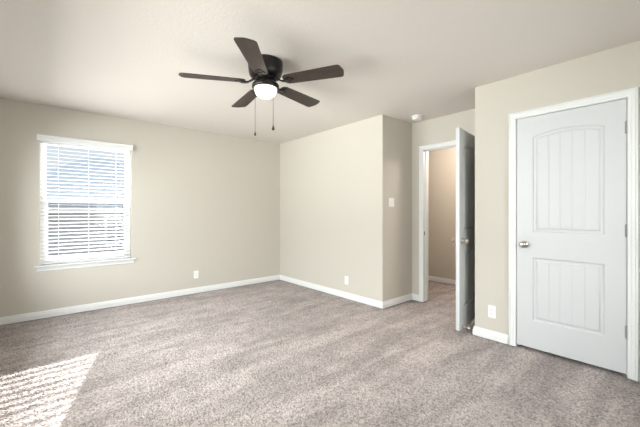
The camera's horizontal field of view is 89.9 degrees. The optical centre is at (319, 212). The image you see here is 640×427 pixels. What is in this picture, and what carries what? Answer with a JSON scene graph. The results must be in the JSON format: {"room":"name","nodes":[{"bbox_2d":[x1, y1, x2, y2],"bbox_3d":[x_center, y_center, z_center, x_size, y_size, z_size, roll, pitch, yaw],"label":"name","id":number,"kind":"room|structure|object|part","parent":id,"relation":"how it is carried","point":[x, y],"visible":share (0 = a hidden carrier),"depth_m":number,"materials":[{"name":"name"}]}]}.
{"room":"empty bedroom","nodes":[
{"label":"empty bedroom","id":0,"kind":"room"},
{"bbox_2d":[0,98,279,316],"bbox_3d":[-2.213,-0.009,4.582,3.821,2.440,0.140,0,0,-41],"label":"wall","id":1,"kind":"structure","parent":0,"point":[207,203],"depth_m":4.44,"materials":[{"name":"beige paint"}]},
{"bbox_2d":[34,143,135,271],"bbox_3d":[-2.875,-0.086,3.979,1.002,1.528,0.178,0,0,-41],"label":"window","id":2,"kind":"structure","parent":1,"relation":"in","point":[127,260],"depth_m":3.90,"materials":[{"name":"white plastic"}]},
{"bbox_2d":[37,134,132,263],"bbox_3d":[-2.856,-0.142,3.950,0.951,1.475,0.105,0,0,-41],"label":"window blind","id":3,"kind":"object","parent":2,"relation":"attached to","point":[47,139],"visible":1,"depth_m":3.92,"materials":[{"name":"white plastic"}]},
{"bbox_3d":[-3.087,-0.105,3.783,0.002,1.388,0.054,0,0,-41],"label":"ladder cord","id":4,"kind":"part","parent":3,"relation":"part of","materials":[{"name":"white fabric"}]},
{"bbox_3d":[-2.867,-0.824,3.973,0.903,0.048,0.056,0,0,-41],"label":"head rail","id":5,"kind":"part","parent":3,"relation":"part of","materials":[{"name":"white plastic"}]},
{"bbox_3d":[-2.867,0.588,3.973,0.903,0.015,0.050,0,0,-41],"label":"rail","id":6,"kind":"part","parent":3,"relation":"part of","materials":[{"name":"white plastic"}]},
{"bbox_3d":[-2.867,-0.105,3.973,0.002,1.388,0.054,0,0,-41],"label":"ladder cord","id":7,"kind":"part","parent":3,"relation":"part of","materials":[{"name":"white fabric"}]},
{"bbox_3d":[-2.648,-0.105,4.162,0.002,1.388,0.054,0,0,-41],"label":"ladder cord","id":8,"kind":"part","parent":3,"relation":"part of","materials":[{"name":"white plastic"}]},
{"bbox_3d":[-2.855,0.619,3.957,1.002,0.020,0.118,0,0,-41],"label":"sill","id":9,"kind":"part","parent":2,"relation":"part of","materials":[{"name":"white paint"}]},
{"bbox_3d":[-2.920,-0.466,4.034,0.847,0.699,0.024,0,0,-41],"label":"sash","id":10,"kind":"part","parent":2,"relation":"part of","materials":[{"name":"white plastic"}]},
{"bbox_3d":[-2.903,0.212,4.014,0.847,0.729,0.024,0,0,-41],"label":"sash","id":11,"kind":"part","parent":2,"relation":"part of","materials":[{"name":"white plastic"}]},
{"bbox_2d":[0,275,279,324],"bbox_3d":[-2.110,1.169,4.569,3.681,0.083,0.016,0,0,-41],"label":"baseboard","id":12,"kind":"structure","parent":1,"relation":"attached to","point":[112,303],"depth_m":4.17,"materials":[{"name":"white paint"}]},
{"bbox_2d":[194,271,197,278],"bbox_3d":[-1.854,0.934,4.795,0.070,0.115,0.009,0,0,-41],"label":"wall outlet","id":13,"kind":"object","parent":1,"relation":"attached to","point":[195,272],"visible":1,"depth_m":4.79,"materials":[{"name":"white plastic"}]},
{"bbox_2d":[0,280,639,426],"bbox_3d":[0.292,1.210,3.288,5.920,0.001,5.375,0,0,-41],"label":"floor","id":14,"kind":"structure","parent":0,"point":[276,353],"depth_m":2.47,"materials":[{"name":"beige carpet"}]},
{"bbox_2d":[0,0,639,143],"bbox_3d":[0.292,-1.290,3.288,5.920,0.120,5.375,0,0,-41],"label":"ceiling","id":15,"kind":"structure","parent":0,"point":[399,59],"depth_m":2.44,"materials":[{"name":"white paint"}]},
{"bbox_2d":[179,37,343,135],"bbox_3d":[-0.451,-0.920,2.662,1.257,0.618,1.244,0,0,-41],"label":"ceiling fan","id":16,"kind":"object","parent":15,"relation":"hanging from","point":[266,70],"visible":1,"depth_m":2.53,"materials":[{"name":"brown metal"}]},
{"bbox_3d":[-0.840,-1.053,2.513,0.497,0.032,0.149,-1,0,-16],"label":"blade","id":17,"kind":"part","parent":16,"relation":"part of","materials":[{"name":"brown wood"}]},
{"bbox_3d":[-0.675,-1.046,2.964,0.149,0.032,0.497,0,-2,-34],"label":"blade","id":18,"kind":"part","parent":16,"relation":"part of","materials":[{"name":"brown wood"}]},
{"bbox_3d":[-0.459,-1.066,2.212,0.149,0.032,0.497,0,-1,2],"label":"blade","id":19,"kind":"part","parent":16,"relation":"part of","materials":[{"name":"brown wood"}]},
{"bbox_3d":[-0.446,-0.974,2.627,0.185,0.084,0.185,0,0,-41],"label":"globe","id":20,"kind":"part","parent":16,"relation":"part of","materials":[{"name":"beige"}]},
{"bbox_3d":[-0.194,-1.057,2.953,0.149,0.032,0.497,0,-1,38],"label":"blade","id":21,"kind":"part","parent":16,"relation":"part of","materials":[{"name":"brown wood"}]},
{"bbox_3d":[-0.056,-1.064,2.487,0.497,0.032,0.149,0,0,20],"label":"blade","id":22,"kind":"part","parent":16,"relation":"part of","materials":[{"name":"brown wood"}]},
{"bbox_2d":[411,115,422,120],"bbox_3d":[1.243,-1.206,4.106,0.140,0.048,0.140,0,0,-41],"label":"smoke detector","id":23,"kind":"object","parent":15,"relation":"attached to","point":[414,117],"visible":1,"depth_m":4.07,"materials":[{"name":"white plastic"}]},
{"bbox_2d":[428,147,455,279],"bbox_3d":[2.433,-0.009,5.230,0.140,2.440,5.235,0,0,-41],"label":"wall","id":24,"kind":"structure","parent":0,"point":[441,162],"depth_m":5.50,"materials":[{"name":"beige paint"}]},
{"bbox_2d":[428,276,455,284],"bbox_3d":[2.420,1.169,5.126,0.016,0.083,5.095,0,0,-41],"label":"baseboard","id":25,"kind":"structure","parent":24,"relation":"attached to","point":[430,278],"depth_m":5.49,"materials":[{"name":"white paint"}]},
{"bbox_2d":[412,109,474,294],"bbox_3d":[1.691,-0.009,4.061,0.111,2.440,1.140,0,0,-41],"label":"wall","id":26,"kind":"structure","parent":0,"point":[440,129],"depth_m":4.34,"materials":[{"name":"beige paint"}]},
{"bbox_2d":[412,293,418,300],"bbox_3d":[1.311,1.169,4.404,0.016,0.083,0.124,0,0,-41],"label":"baseboard","id":27,"kind":"structure","parent":26,"relation":"attached to","point":[414,296],"depth_m":4.39,"materials":[{"name":"white paint"}]},
{"bbox_2d":[419,140,455,301],"bbox_3d":[1.686,0.156,4.063,0.145,2.109,0.889,0,0,-41],"label":"trim","id":28,"kind":"structure","parent":26,"relation":"attached to","point":[423,150],"depth_m":4.33,"materials":[{"name":"white paint"}]},
{"bbox_2d":[451,127,474,330],"bbox_3d":[1.635,0.168,3.427,0.780,2.002,0.173,0,0,-43],"label":"door","id":29,"kind":"structure","parent":26,"relation":"in","point":[465,141],"depth_m":3.29,"materials":[{"name":"grey paint"}]},
{"bbox_3d":[1.439,0.285,3.177,0.068,0.064,0.064,0,0,42],"label":"knob","id":30,"kind":"part","parent":29,"relation":"part of","materials":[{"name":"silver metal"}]},
{"bbox_2d":[280,40,639,380],"bbox_3d":[1.185,-0.009,4.152,0.759,2.440,5.235,0,0,-41],"label":"wall","id":31,"kind":"structure","parent":0,"point":[337,220],"depth_m":4.17,"materials":[{"name":"beige paint"}]},
{"bbox_2d":[280,275,382,308],"bbox_3d":[0.032,1.169,4.894,0.016,0.083,2.323,0,0,-41],"label":"baseboard","id":32,"kind":"structure","parent":31,"relation":"attached to","point":[361,299],"depth_m":4.65,"materials":[{"name":"white paint"}]},
{"bbox_2d":[389,198,393,206],"bbox_3d":[0.928,-0.127,4.143,0.115,0.115,0.018,0,0,-41],"label":"light switch","id":33,"kind":"object","parent":31,"relation":"attached to","point":[391,200],"visible":1,"depth_m":4.14,"materials":[{"name":"white plastic"}]},
{"bbox_2d":[383,293,411,308],"bbox_3d":[1.031,1.169,4.233,0.664,0.083,0.016,0,0,-41],"label":"baseboard","id":34,"kind":"structure","parent":31,"relation":"attached to","point":[398,300],"depth_m":4.21,"materials":[{"name":"white paint"}]},
{"bbox_2d":[473,326,507,343],"bbox_3d":[1.619,1.169,3.056,0.016,0.083,0.318,0,0,-41],"label":"baseboard","id":35,"kind":"structure","parent":31,"relation":"attached to","point":[485,333],"depth_m":3.04,"materials":[{"name":"white paint"}]},
{"bbox_2d":[488,305,495,318],"bbox_3d":[1.633,0.947,3.046,0.009,0.115,0.070,0,0,-41],"label":"wall outlet","id":36,"kind":"object","parent":31,"relation":"attached to","point":[491,309],"visible":1,"depth_m":3.04,"materials":[{"name":"white plastic"}]},
{"bbox_2d":[517,98,627,373],"bbox_3d":[2.002,0.177,2.607,0.103,2.021,0.732,0,0,-41],"label":"door","id":37,"kind":"structure","parent":31,"relation":"in","point":[572,226],"depth_m":2.58,"materials":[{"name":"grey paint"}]},
{"bbox_3d":[1.791,0.285,2.824,0.068,0.064,0.064,0,0,-41],"label":"knob","id":38,"kind":"part","parent":37,"relation":"part of","materials":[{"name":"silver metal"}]},
{"bbox_2d":[509,87,638,381],"bbox_3d":[2.043,0.157,2.647,0.128,2.107,0.844,0,0,-41],"label":"trim","id":39,"kind":"structure","parent":31,"relation":"attached to","point":[632,94],"depth_m":2.34,"materials":[{"name":"white paint"}]},
{"label":"outside","id":40,"kind":"structure","parent":0,"visible":0},
{"bbox_3d":[-17.902,4.310,28.371,70.000,0.200,53.655,0,0,-41],"label":"ground","id":41,"kind":"structure","parent":40,"visible":0},
{"bbox_2d":[46,157,124,257],"bbox_3d":[-5.717,1.016,15.795,16.000,6.390,8.220,0,0,-41],"label":"house","id":42,"kind":"structure","parent":41,"relation":"on","point":[50,175],"depth_m":10.03,"materials":[{"name":"grey"}]},
{"bbox_3d":[-6.417,0.560,10.258,0.660,0.760,0.004,0,0,-41],"label":"pane","id":43,"kind":"part","parent":42,"relation":"part of","materials":[{"name":"grey"}]}
]}

